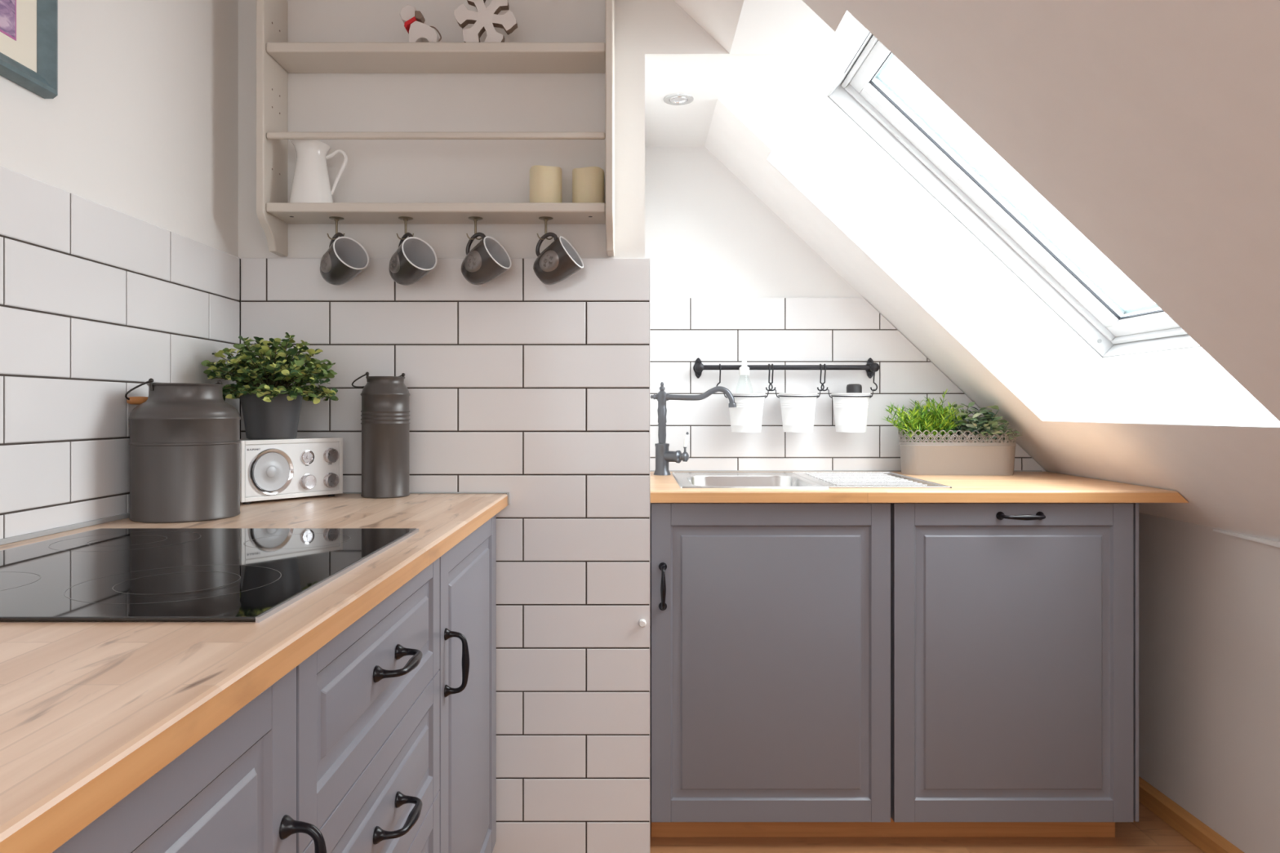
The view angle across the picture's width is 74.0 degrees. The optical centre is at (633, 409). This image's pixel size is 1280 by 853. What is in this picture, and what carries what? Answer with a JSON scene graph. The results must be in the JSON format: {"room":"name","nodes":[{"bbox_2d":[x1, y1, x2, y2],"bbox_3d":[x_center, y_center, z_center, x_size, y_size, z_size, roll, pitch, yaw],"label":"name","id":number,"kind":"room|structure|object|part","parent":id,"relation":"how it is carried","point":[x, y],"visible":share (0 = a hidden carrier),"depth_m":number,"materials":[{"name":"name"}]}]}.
{"room":"attic kitchen","nodes":[
{"label":"attic kitchen","id":0,"kind":"room"},
{"bbox_2d":[0,0,240,538],"bbox_3d":[-1.005,-0.372,-0.200,0.158,2.900,4.800,0,0,0],"label":"wall","id":1,"kind":"structure","parent":0,"point":[120,263],"depth_m":1.50,"materials":[{"name":"white paint"}]},
{"bbox_2d":[0,0,57,98],"bbox_3d":[-0.921,-0.733,1.037,0.026,0.480,0.620,0,0,0],"label":"framed picture","id":2,"kind":"object","parent":1,"relation":"attached to","point":[28,28],"visible":1,"depth_m":1.30,"materials":[{"name":"teal wood"}]},
{"bbox_2d":[0,0,15,38],"bbox_3d":[-0.925,-0.733,1.036,0.001,0.354,0.468,0,0,0],"label":"print","id":3,"kind":"object","parent":2,"relation":"attached to","point":[7,7],"depth_m":1.26},
{"bbox_2d":[0,492,510,545],"bbox_3d":[-0.608,0.206,1.100,0.636,0.035,1.800,0,0,0],"label":"trim","id":4,"kind":"structure","parent":1,"relation":"attached to","point":[65,528],"depth_m":1.41,"materials":[{"name":"grey"}]},
{"bbox_2d":[238,0,822,852],"bbox_3d":[-0.319,-0.372,2.359,1.529,2.900,0.718,0,0,0],"label":"wall","id":5,"kind":"structure","parent":0,"point":[521,385],"depth_m":2.00,"materials":[{"name":"white tile"}]},
{"bbox_2d":[256,0,614,256],"bbox_3d":[-0.439,-0.766,1.942,0.790,0.812,0.133,0,0,0],"label":"wall shelf","id":6,"kind":"object","parent":5,"relation":"attached to","point":[277,57],"visible":1,"depth_m":1.89,"materials":[{"name":"beige paint"}]},
{"bbox_3d":[-0.825,-0.766,1.942,0.018,0.812,0.133,0,0,0],"label":"panel","id":7,"kind":"part","parent":6,"relation":"part of","materials":[{"name":"beige paint"}]},
{"bbox_2d":[288,139,347,202],"bbox_3d":[-0.731,-0.545,1.944,0.110,0.170,0.104,0,0,34],"label":"pitcher","id":8,"kind":"object","parent":6,"relation":"on","point":[311,181],"visible":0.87,"depth_m":1.91,"materials":[{"name":"white ceramic"}]},
{"bbox_3d":[-0.682,-0.546,1.953,0.050,0.107,0.008,0,0,-8],"label":"handle","id":9,"kind":"part","parent":8,"relation":"part of","materials":[{"name":"white ceramic"}]},
{"bbox_2d":[327,216,344,239],"bbox_3d":[-0.678,-0.413,1.944,0.036,0.050,0.033,0,0,36],"label":"hook","id":10,"kind":"object","parent":6,"relation":"attached to","point":[336,219],"visible":0.8,"depth_m":1.94,"materials":[{"name":"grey metal"}]},
{"bbox_3d":[-0.680,-0.413,1.945,0.006,0.041,0.006,0,0,0],"label":"stem","id":11,"kind":"part","parent":10,"relation":"part of","materials":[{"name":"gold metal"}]},
{"bbox_3d":[-0.680,-0.435,1.945,0.033,0.006,0.033,0,0,0],"label":"plate","id":12,"kind":"part","parent":10,"relation":"part of","materials":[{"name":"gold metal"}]},
{"bbox_2d":[320,232,368,285],"bbox_3d":[-0.661,-0.344,1.928,0.114,0.120,0.088,0,0,39],"label":"mug","id":13,"kind":"object","parent":10,"relation":"hanging from","point":[345,258],"visible":1,"depth_m":1.92,"materials":[{"name":"grey ceramic"}]},
{"bbox_3d":[-0.681,-0.380,1.944,0.065,0.038,0.010,-34,-20,34],"label":"handle","id":14,"kind":"part","parent":13,"relation":"part of","materials":[{"name":"grey ceramic"}]},
{"bbox_2d":[396,216,413,239],"bbox_3d":[-0.520,-0.413,1.944,0.036,0.050,0.033,0,0,36],"label":"hook","id":15,"kind":"object","parent":6,"relation":"attached to","point":[406,219],"visible":0.85,"depth_m":1.94,"materials":[{"name":"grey metal"}]},
{"bbox_3d":[-0.521,-0.413,1.945,0.006,0.041,0.006,0,0,0],"label":"stem","id":16,"kind":"part","parent":15,"relation":"part of","materials":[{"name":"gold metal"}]},
{"bbox_3d":[-0.521,-0.435,1.945,0.033,0.006,0.033,0,0,0],"label":"plate","id":17,"kind":"part","parent":15,"relation":"part of","materials":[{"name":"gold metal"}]},
{"bbox_2d":[388,232,437,285],"bbox_3d":[-0.506,-0.344,1.927,0.114,0.119,0.088,0,0,42],"label":"mug","id":18,"kind":"object","parent":15,"relation":"hanging from","point":[414,258],"visible":1,"depth_m":1.92,"materials":[{"name":"grey ceramic"}]},
{"bbox_3d":[-0.523,-0.380,1.944,0.010,0.038,0.065,0,-26,-47],"label":"handle","id":19,"kind":"part","parent":18,"relation":"part of","materials":[{"name":"grey ceramic"}]},
{"bbox_2d":[399,4,441,42],"bbox_3d":[-0.481,-0.865,1.925,0.095,0.098,0.031,0,0,0],"label":"animal figurine","id":20,"kind":"object","parent":6,"relation":"on","point":[413,20],"visible":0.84,"depth_m":1.91,"materials":[{"name":"white ceramic"}]},
{"bbox_3d":[-0.439,-0.609,1.891,0.753,0.016,0.014,0,0,0],"label":"plate rail","id":21,"kind":"part","parent":6,"relation":"part of","materials":[{"name":"beige paint"}]},
{"bbox_2d":[466,216,482,239],"bbox_3d":[-0.360,-0.413,1.944,0.036,0.050,0.033,0,0,36],"label":"hook","id":22,"kind":"object","parent":6,"relation":"attached to","point":[475,219],"visible":1,"depth_m":1.94,"materials":[{"name":"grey metal"}]},
{"bbox_3d":[-0.362,-0.413,1.945,0.006,0.041,0.006,0,0,0],"label":"stem","id":23,"kind":"part","parent":22,"relation":"part of","materials":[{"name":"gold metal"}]},
{"bbox_3d":[-0.362,-0.435,1.945,0.033,0.006,0.033,0,0,0],"label":"plate","id":24,"kind":"part","parent":22,"relation":"part of","materials":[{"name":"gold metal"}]},
{"bbox_2d":[460,232,511,284],"bbox_3d":[-0.338,-0.344,1.929,0.115,0.120,0.088,0,0,21],"label":"mug","id":25,"kind":"object","parent":22,"relation":"hanging from","point":[488,260],"visible":1,"depth_m":1.91,"materials":[{"name":"grey ceramic"}]},
{"bbox_3d":[-0.363,-0.380,1.944,0.065,0.038,0.010,-33,-14,22],"label":"handle","id":26,"kind":"part","parent":25,"relation":"part of","materials":[{"name":"grey ceramic"}]},
{"bbox_2d":[453,0,517,42],"bbox_3d":[-0.335,-0.884,1.925,0.142,0.136,0.022,0,0,0],"label":"snowflake ornament","id":27,"kind":"object","parent":6,"relation":"on","point":[485,19],"visible":0.85,"depth_m":1.91,"materials":[{"name":"white wood"}]},
{"bbox_2d":[537,216,553,239],"bbox_3d":[-0.199,-0.413,1.944,0.036,0.050,0.033,0,0,36],"label":"hook","id":28,"kind":"object","parent":6,"relation":"attached to","point":[545,219],"visible":1,"depth_m":1.94,"materials":[{"name":"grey metal"}]},
{"bbox_3d":[-0.201,-0.413,1.945,0.006,0.041,0.006,0,0,0],"label":"stem","id":29,"kind":"part","parent":28,"relation":"part of","materials":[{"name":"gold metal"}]},
{"bbox_3d":[-0.201,-0.435,1.945,0.033,0.006,0.033,0,0,0],"label":"plate","id":30,"kind":"part","parent":28,"relation":"part of","materials":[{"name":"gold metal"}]},
{"bbox_2d":[533,232,583,284],"bbox_3d":[-0.173,-0.345,1.933,0.115,0.120,0.087,0,0,16],"label":"mug","id":31,"kind":"object","parent":28,"relation":"hanging from","point":[559,260],"visible":1,"depth_m":1.91,"materials":[{"name":"grey ceramic"}]},
{"bbox_3d":[-0.202,-0.380,1.943,0.065,0.038,0.010,-34,-10,15],"label":"handle","id":32,"kind":"part","parent":31,"relation":"part of","materials":[{"name":"grey ceramic"}]},
{"bbox_2d":[529,164,561,202],"bbox_3d":[-0.201,-0.504,1.940,0.074,0.090,0.074,0,0,0],"label":"pillar candle","id":33,"kind":"object","parent":6,"relation":"on","point":[545,181],"visible":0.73,"depth_m":1.91,"materials":[{"name":"beige wax"}]},
{"bbox_2d":[572,166,604,202],"bbox_3d":[-0.104,-0.505,1.955,0.074,0.091,0.074,0,0,0],"label":"pillar candle","id":34,"kind":"object","parent":6,"relation":"on","point":[588,183],"visible":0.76,"depth_m":1.92,"materials":[{"name":"beige wax"}]},
{"bbox_3d":[-0.053,-0.766,1.942,0.018,0.812,0.133,0,0,0],"label":"panel","id":35,"kind":"part","parent":6,"relation":"part of","materials":[{"name":"beige paint"}]},
{"bbox_2d":[638,618,646,627],"bbox_3d":[0.021,0.501,1.994,0.019,0.019,0.012,0,0,0],"label":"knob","id":36,"kind":"object","parent":5,"relation":"attached to","point":[642,623],"visible":1,"depth_m":1.99,"materials":[{"name":"white ceramic"}]},
{"bbox_2d":[649,470,1042,471],"bbox_3d":[0.670,0.196,2.708,1.260,0.004,0.005,0,0,0],"label":"trim","id":37,"kind":"structure","parent":5,"relation":"attached to","point":[650,470],"depth_m":2.71,"materials":[{"name":"grey"}]},
{"bbox_2d":[644,0,867,146],"bbox_3d":[0.287,-0.874,2.150,0.539,0.066,1.320,0,0,0],"label":"ceiling","id":38,"kind":"structure","parent":0,"point":[763,26],"depth_m":2.10,"materials":[{"name":"white paint"}]},
{"bbox_2d":[663,93,693,105],"bbox_3d":[0.121,-0.839,2.300,0.082,0.004,0.082,0,0,0],"label":"recessed light","id":39,"kind":"object","parent":38,"relation":"in","point":[677,99],"visible":1,"depth_m":2.30,"materials":[{"name":"silver metal"}]},
{"bbox_2d":[644,56,1153,471],"bbox_3d":[0.819,-0.072,2.810,1.962,2.300,0.200,0,0,0],"label":"wall","id":40,"kind":"structure","parent":0,"point":[731,282],"depth_m":2.71,"materials":[{"name":"white paint"}]},
{"bbox_2d":[693,357,879,378],"bbox_3d":[0.480,-0.132,2.680,0.580,0.066,0.060,0,0,0],"label":"rail","id":41,"kind":"object","parent":40,"relation":"attached to","point":[870,367],"visible":1,"depth_m":2.66,"materials":[{"name":"black metal"}]},
{"bbox_2d":[716,364,720,386],"bbox_3d":[0.271,-0.101,2.668,0.019,0.087,0.020,0,0,42],"label":"s-hook","id":42,"kind":"object","parent":41,"relation":"hanging from","point":[719,364],"visible":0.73,"depth_m":2.66,"materials":[{"name":"black metal"}]},
{"bbox_2d":[765,364,773,391],"bbox_3d":[0.425,-0.101,2.668,0.019,0.087,0.020,0,0,-43],"label":"s-hook","id":43,"kind":"object","parent":41,"relation":"hanging from","point":[768,364],"visible":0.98,"depth_m":2.66,"materials":[{"name":"black metal"}]},
{"bbox_2d":[723,388,769,432],"bbox_3d":[0.350,0.003,2.638,0.122,0.134,0.122,0,0,39],"label":"bucket","id":44,"kind":"object","parent":43,"relation":"hanging from","point":[747,416],"visible":0.88,"depth_m":2.60,"materials":[{"name":"white paint"}]},
{"bbox_2d":[738,360,752,387],"bbox_3d":[0.344,-0.045,2.640,0.056,0.216,0.056,0,0,0],"label":"spray bottle","id":45,"kind":"object","parent":44,"relation":"in","point":[744,370],"visible":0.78,"depth_m":2.63,"materials":[{"name":"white plastic"}]},
{"bbox_3d":[0.349,-0.041,2.609,0.125,0.007,0.063,0,0,0],"label":"bail handle","id":46,"kind":"part","parent":44,"relation":"part of","materials":[{"name":"black metal"}]},
{"bbox_2d":[768,364,775,391],"bbox_3d":[0.436,-0.101,2.668,0.019,0.087,0.020,0,0,42],"label":"s-hook","id":47,"kind":"object","parent":41,"relation":"hanging from","point":[771,364],"visible":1,"depth_m":2.66,"materials":[{"name":"black metal"}]},
{"bbox_2d":[774,388,822,432],"bbox_3d":[0.511,0.003,2.638,0.122,0.134,0.122,0,0,39],"label":"bucket","id":48,"kind":"object","parent":47,"relation":"hanging from","point":[797,409],"visible":1,"depth_m":2.60,"materials":[{"name":"white metal"}]},
{"bbox_3d":[0.511,-0.041,2.609,0.125,0.007,0.063,0,0,0],"label":"bail handle","id":49,"kind":"part","parent":48,"relation":"part of","materials":[{"name":"black metal"}]},
{"bbox_3d":[0.484,-0.132,2.668,0.552,0.016,0.015,0,0,0],"label":"rod","id":50,"kind":"part","parent":41,"relation":"part of","materials":[{"name":"black metal"}]},
{"bbox_2d":[817,364,824,391],"bbox_3d":[0.587,-0.101,2.668,0.019,0.087,0.020,0,0,-43],"label":"s-hook","id":51,"kind":"object","parent":41,"relation":"hanging from","point":[820,364],"visible":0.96,"depth_m":2.66,"materials":[{"name":"black metal"}]},
{"bbox_2d":[820,364,827,391],"bbox_3d":[0.600,-0.101,2.668,0.019,0.087,0.020,0,0,42],"label":"s-hook","id":52,"kind":"object","parent":41,"relation":"hanging from","point":[824,364],"visible":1,"depth_m":2.67,"materials":[{"name":"black metal"}]},
{"bbox_2d":[826,389,875,432],"bbox_3d":[0.675,0.003,2.638,0.122,0.134,0.122,0,0,39],"label":"bucket","id":53,"kind":"object","parent":52,"relation":"hanging from","point":[851,410],"visible":1,"depth_m":2.60,"materials":[{"name":"white metal"}]},
{"bbox_3d":[0.675,-0.041,2.609,0.125,0.007,0.063,0,0,0],"label":"bail handle","id":54,"kind":"part","parent":53,"relation":"part of","materials":[{"name":"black metal"}]},
{"bbox_2d":[846,383,862,392],"bbox_3d":[0.685,-0.008,2.640,0.048,0.142,0.048,0,0,0],"label":"dish soap bottle","id":55,"kind":"object","parent":53,"relation":"in","point":[851,388],"visible":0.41,"depth_m":2.62,"materials":[{"name":"grey plastic"}]},
{"bbox_2d":[870,372,877,391],"bbox_3d":[0.753,-0.101,2.668,0.019,0.087,0.020,0,0,-43],"label":"s-hook","id":56,"kind":"object","parent":41,"relation":"hanging from","point":[873,382],"visible":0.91,"depth_m":2.67,"materials":[{"name":"black metal"}]},
{"bbox_2d":[649,800,1204,852],"bbox_3d":[0.000,1.127,0.150,4.400,0.100,5.700,0,0,0],"label":"floor","id":57,"kind":"structure","parent":0,"point":[1151,834],"depth_m":2.11,"materials":[{"name":"brown wood"}]},
{"bbox_2d":[52,666,326,852],"bbox_3d":[-0.591,0.652,0.515,0.622,0.850,0.596,0,0,0],"label":"base cabinet","id":58,"kind":"object","parent":57,"relation":"on","point":[233,790],"visible":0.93,"depth_m":0.68,"materials":[{"name":"grey wood"}]},
{"bbox_3d":[-0.301,0.433,0.782,0.042,0.118,0.021,0,0,0],"label":"handle","id":59,"kind":"part","parent":58,"relation":"part of","materials":[{"name":"black paint"}]},
{"bbox_2d":[296,557,439,852],"bbox_3d":[-0.591,0.652,1.115,0.622,0.850,0.596,0,0,0],"label":"drawer fronts","id":60,"kind":"object","parent":57,"relation":"on","point":[368,699],"visible":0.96,"depth_m":1.06,"materials":[{"name":"grey wood"}]},
{"bbox_2d":[0,493,507,852],"bbox_3d":[-0.611,0.212,0.700,0.630,0.029,2.600,0,0,0],"label":"countertop","id":61,"kind":"structure","parent":60,"relation":"on","point":[91,712],"depth_m":0.66,"materials":[{"name":"brown wood"}]},
{"bbox_2d":[124,377,240,523],"bbox_3d":[-0.824,0.071,1.565,0.183,0.253,0.183,0,0,0],"label":"milk can","id":62,"kind":"object","parent":61,"relation":"on","point":[184,442],"visible":1,"depth_m":1.49,"materials":[{"name":"grey metal"}]},
{"bbox_3d":[-0.852,-0.034,1.569,0.055,0.038,0.153,0,0,34],"label":"bail handle","id":63,"kind":"part","parent":62,"relation":"part of","materials":[{"name":"grey metal"}]},
{"bbox_2d":[0,528,418,622],"bbox_3d":[-0.606,0.195,1.081,0.517,0.006,0.588,0,0,0],"label":"induction hob","id":64,"kind":"object","parent":61,"relation":"in","point":[103,574],"visible":1,"depth_m":1.01,"materials":[{"name":"black glass"}]},
{"bbox_2d":[240,436,342,504],"bbox_3d":[-0.773,0.131,1.873,0.116,0.134,0.241,0,0,36],"label":"radio","id":65,"kind":"object","parent":61,"relation":"on","point":[303,466],"visible":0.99,"depth_m":1.84,"materials":[{"name":"white paint"}]},
{"bbox_2d":[200,332,338,439],"bbox_3d":[-0.787,-0.052,1.850,0.282,0.231,0.288,0,0,12],"label":"potted plant","id":66,"kind":"object","parent":65,"relation":"on","point":[271,411],"visible":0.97,"depth_m":1.80,"materials":[{"name":"green plant"}]},
{"bbox_3d":[-0.789,0.012,1.853,0.129,0.104,0.129,0,0,0],"label":"pot","id":67,"kind":"part","parent":66,"relation":"part of","materials":[{"name":"grey ceramic"}]},
{"bbox_3d":[-0.714,0.159,1.867,0.012,0.035,0.035,0,0,36],"label":"knob","id":68,"kind":"part","parent":65,"relation":"part of","materials":[{"name":"silver metal"}]},
{"bbox_3d":[-0.680,0.159,1.913,0.012,0.035,0.035,0,0,36],"label":"knob","id":69,"kind":"part","parent":65,"relation":"part of","materials":[{"name":"silver metal"}]},
{"bbox_3d":[-0.680,0.104,1.913,0.012,0.035,0.035,0,0,36],"label":"knob","id":70,"kind":"part","parent":65,"relation":"part of","materials":[{"name":"silver metal"}]},
{"bbox_2d":[351,372,410,498],"bbox_3d":[-0.567,0.056,1.940,0.110,0.282,0.109,0,0,26],"label":"milk can","id":71,"kind":"object","parent":61,"relation":"on","point":[385,419],"visible":1,"depth_m":1.90,"materials":[{"name":"grey metal"}]},
{"bbox_3d":[-0.587,-0.066,1.945,0.113,0.033,0.039,0,0,-41],"label":"bail handle","id":72,"kind":"part","parent":71,"relation":"part of","materials":[{"name":"grey metal"}]},
{"bbox_3d":[-0.332,0.532,1.115,0.019,0.198,0.595,0,0,0],"label":"drawer","id":73,"kind":"part","parent":60,"relation":"part of","materials":[{"name":"grey paint"}]},
{"bbox_3d":[-0.301,0.532,1.111,0.042,0.021,0.118,0,0,0],"label":"handle","id":74,"kind":"part","parent":60,"relation":"part of","materials":[{"name":"black paint"}]},
{"bbox_3d":[-0.301,0.331,1.111,0.042,0.021,0.118,0,0,0],"label":"handle","id":75,"kind":"part","parent":60,"relation":"part of","materials":[{"name":"black paint"}]},
{"bbox_3d":[-0.332,0.727,1.115,0.019,0.188,0.595,0,0,0],"label":"drawer","id":76,"kind":"part","parent":60,"relation":"part of","materials":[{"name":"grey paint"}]},
{"bbox_2d":[439,514,496,852],"bbox_3d":[-0.591,0.652,1.706,0.622,0.850,0.575,0,0,0],"label":"base cabinet","id":77,"kind":"object","parent":57,"relation":"on","point":[468,571],"visible":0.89,"depth_m":1.67,"materials":[{"name":"grey wood"}]},
{"bbox_3d":[-0.301,0.433,1.454,0.042,0.118,0.021,0,0,0],"label":"handle","id":78,"kind":"part","parent":77,"relation":"part of","materials":[{"name":"black paint"}]},
{"bbox_2d":[649,502,890,822],"bbox_3d":[0.338,0.652,2.359,0.589,0.850,0.642,0,0,0],"label":"base cabinet","id":79,"kind":"object","parent":57,"relation":"on","point":[770,623],"visible":0.94,"depth_m":2.08,"materials":[{"name":"grey wood"}]},
{"bbox_3d":[0.071,0.433,2.059,0.021,0.118,0.042,0,0,0],"label":"handle","id":80,"kind":"part","parent":79,"relation":"part of","materials":[{"name":"black paint"}]},
{"bbox_2d":[650,817,1115,837],"bbox_3d":[0.628,1.044,2.146,1.169,0.066,0.012,0,0,0],"label":"plinth","id":81,"kind":"object","parent":57,"relation":"on","point":[658,829],"visible":0.56,"depth_m":2.14,"materials":[{"name":"brown wood"}]},
{"bbox_2d":[889,502,1138,822],"bbox_3d":[0.938,0.652,2.359,0.601,0.850,0.642,0,0,0],"label":"base cabinet","id":82,"kind":"object","parent":57,"relation":"on","point":[1015,626],"visible":0.92,"depth_m":2.08,"materials":[{"name":"grey wood"}]},
{"bbox_2d":[649,471,1188,502],"bbox_3d":[0.693,0.212,2.384,1.305,0.029,0.652,0,0,0],"label":"countertop","id":83,"kind":"structure","parent":82,"relation":"on","point":[1020,486],"depth_m":2.06,"materials":[{"name":"brown wood"}]},
{"bbox_2d":[650,382,736,475],"bbox_3d":[0.178,0.057,2.551,0.258,0.281,0.064,0,0,12],"label":"tap","id":84,"kind":"object","parent":83,"relation":"on","point":[663,455],"visible":1,"depth_m":2.56,"materials":[{"name":"grey metal"}]},
{"bbox_3d":[0.197,-0.038,2.560,0.224,0.064,0.024,0,0,8],"label":"spout","id":85,"kind":"part","parent":84,"relation":"part of","materials":[{"name":"grey metal"}]},
{"bbox_2d":[671,471,951,488],"bbox_3d":[0.459,0.270,2.388,0.682,0.154,0.505,0,0,0],"label":"sink","id":86,"kind":"object","parent":83,"relation":"in","point":[684,479],"visible":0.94,"depth_m":2.49,"materials":[{"name":"silver metal"}]},
{"bbox_3d":[0.314,0.272,2.342,0.324,0.152,0.351,0,0,0],"label":"bowl","id":87,"kind":"part","parent":86,"relation":"part of","materials":[{"name":"silver metal"}]},
{"bbox_2d":[897,429,1017,475],"bbox_3d":[0.985,0.129,2.588,0.350,0.137,0.109,0,0,4],"label":"planter","id":88,"kind":"object","parent":83,"relation":"on","point":[952,457],"visible":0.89,"depth_m":2.54,"materials":[{"name":"beige metal"}]},
{"bbox_2d":[882,388,973,442],"bbox_3d":[0.898,0.023,2.572,0.296,0.177,0.164,0,0,0],"label":"grassy plant","id":89,"kind":"object","parent":88,"relation":"on","point":[938,420],"visible":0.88,"depth_m":2.56,"materials":[{"name":"green plant"}]},
{"bbox_2d":[946,401,1022,442],"bbox_3d":[1.046,0.044,2.556,0.232,0.135,0.155,0,0,0],"label":"leafy plant","id":90,"kind":"object","parent":88,"relation":"on","point":[984,424],"visible":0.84,"depth_m":2.54,"materials":[{"name":"green plant"}]},
{"bbox_3d":[0.946,0.260,2.059,0.118,0.021,0.042,0,0,0],"label":"handle","id":91,"kind":"part","parent":82,"relation":"part of","materials":[{"name":"black paint"}]},
{"bbox_3d":[1.234,0.619,2.381,0.009,0.783,0.598,0,0,0],"label":"panel","id":92,"kind":"part","parent":82,"relation":"part of","materials":[{"name":"grey paint"}]},
{"bbox_2d":[673,0,1279,541],"bbox_3d":[0.567,-0.686,0.080,2.057,1.972,5.660,0,0,0],"label":"ceiling","id":93,"kind":"structure","parent":0,"point":[1152,126],"depth_m":1.34,"materials":[{"name":"white paint"}]},
{"bbox_2d":[717,17,1279,428],"bbox_3d":[0.772,-0.456,1.938,1.090,0.982,0.899,0,0,0],"label":"skylight reveal","id":94,"kind":"structure","parent":93,"relation":"attached to","point":[828,157],"depth_m":2.38,"materials":[{"name":"white paint"}]},
{"bbox_2d":[827,30,1200,357],"bbox_3d":[0.985,-0.570,1.938,0.953,0.916,0.995,0,0,0],"label":"window","id":95,"kind":"structure","parent":93,"relation":"attached to","point":[864,91],"depth_m":2.33,"materials":[{"name":"white paint"}]},
{"bbox_2d":[1138,512,1279,852],"bbox_3d":[1.490,0.677,0.105,0.150,0.800,5.410,0,0,0],"label":"wall","id":96,"kind":"structure","parent":0,"point":[1209,600],"depth_m":2.07,"materials":[{"name":"white paint"}]},
{"bbox_2d":[1138,776,1244,852],"bbox_3d":[1.401,1.052,0.045,0.028,0.051,5.290,0,0,0],"label":"baseboard","id":97,"kind":"structure","parent":96,"relation":"attached to","point":[1188,825],"depth_m":2.16,"materials":[{"name":"brown wood"}]},
{"bbox_2d":[1213,528,1279,547],"bbox_3d":[1.412,0.294,-0.265,0.026,0.013,4.670,0,0,0],"label":"trim","id":98,"kind":"structure","parent":96,"relation":"attached to","point":[1270,542],"depth_m":1.92,"materials":[{"name":"white paint"}]}
]}

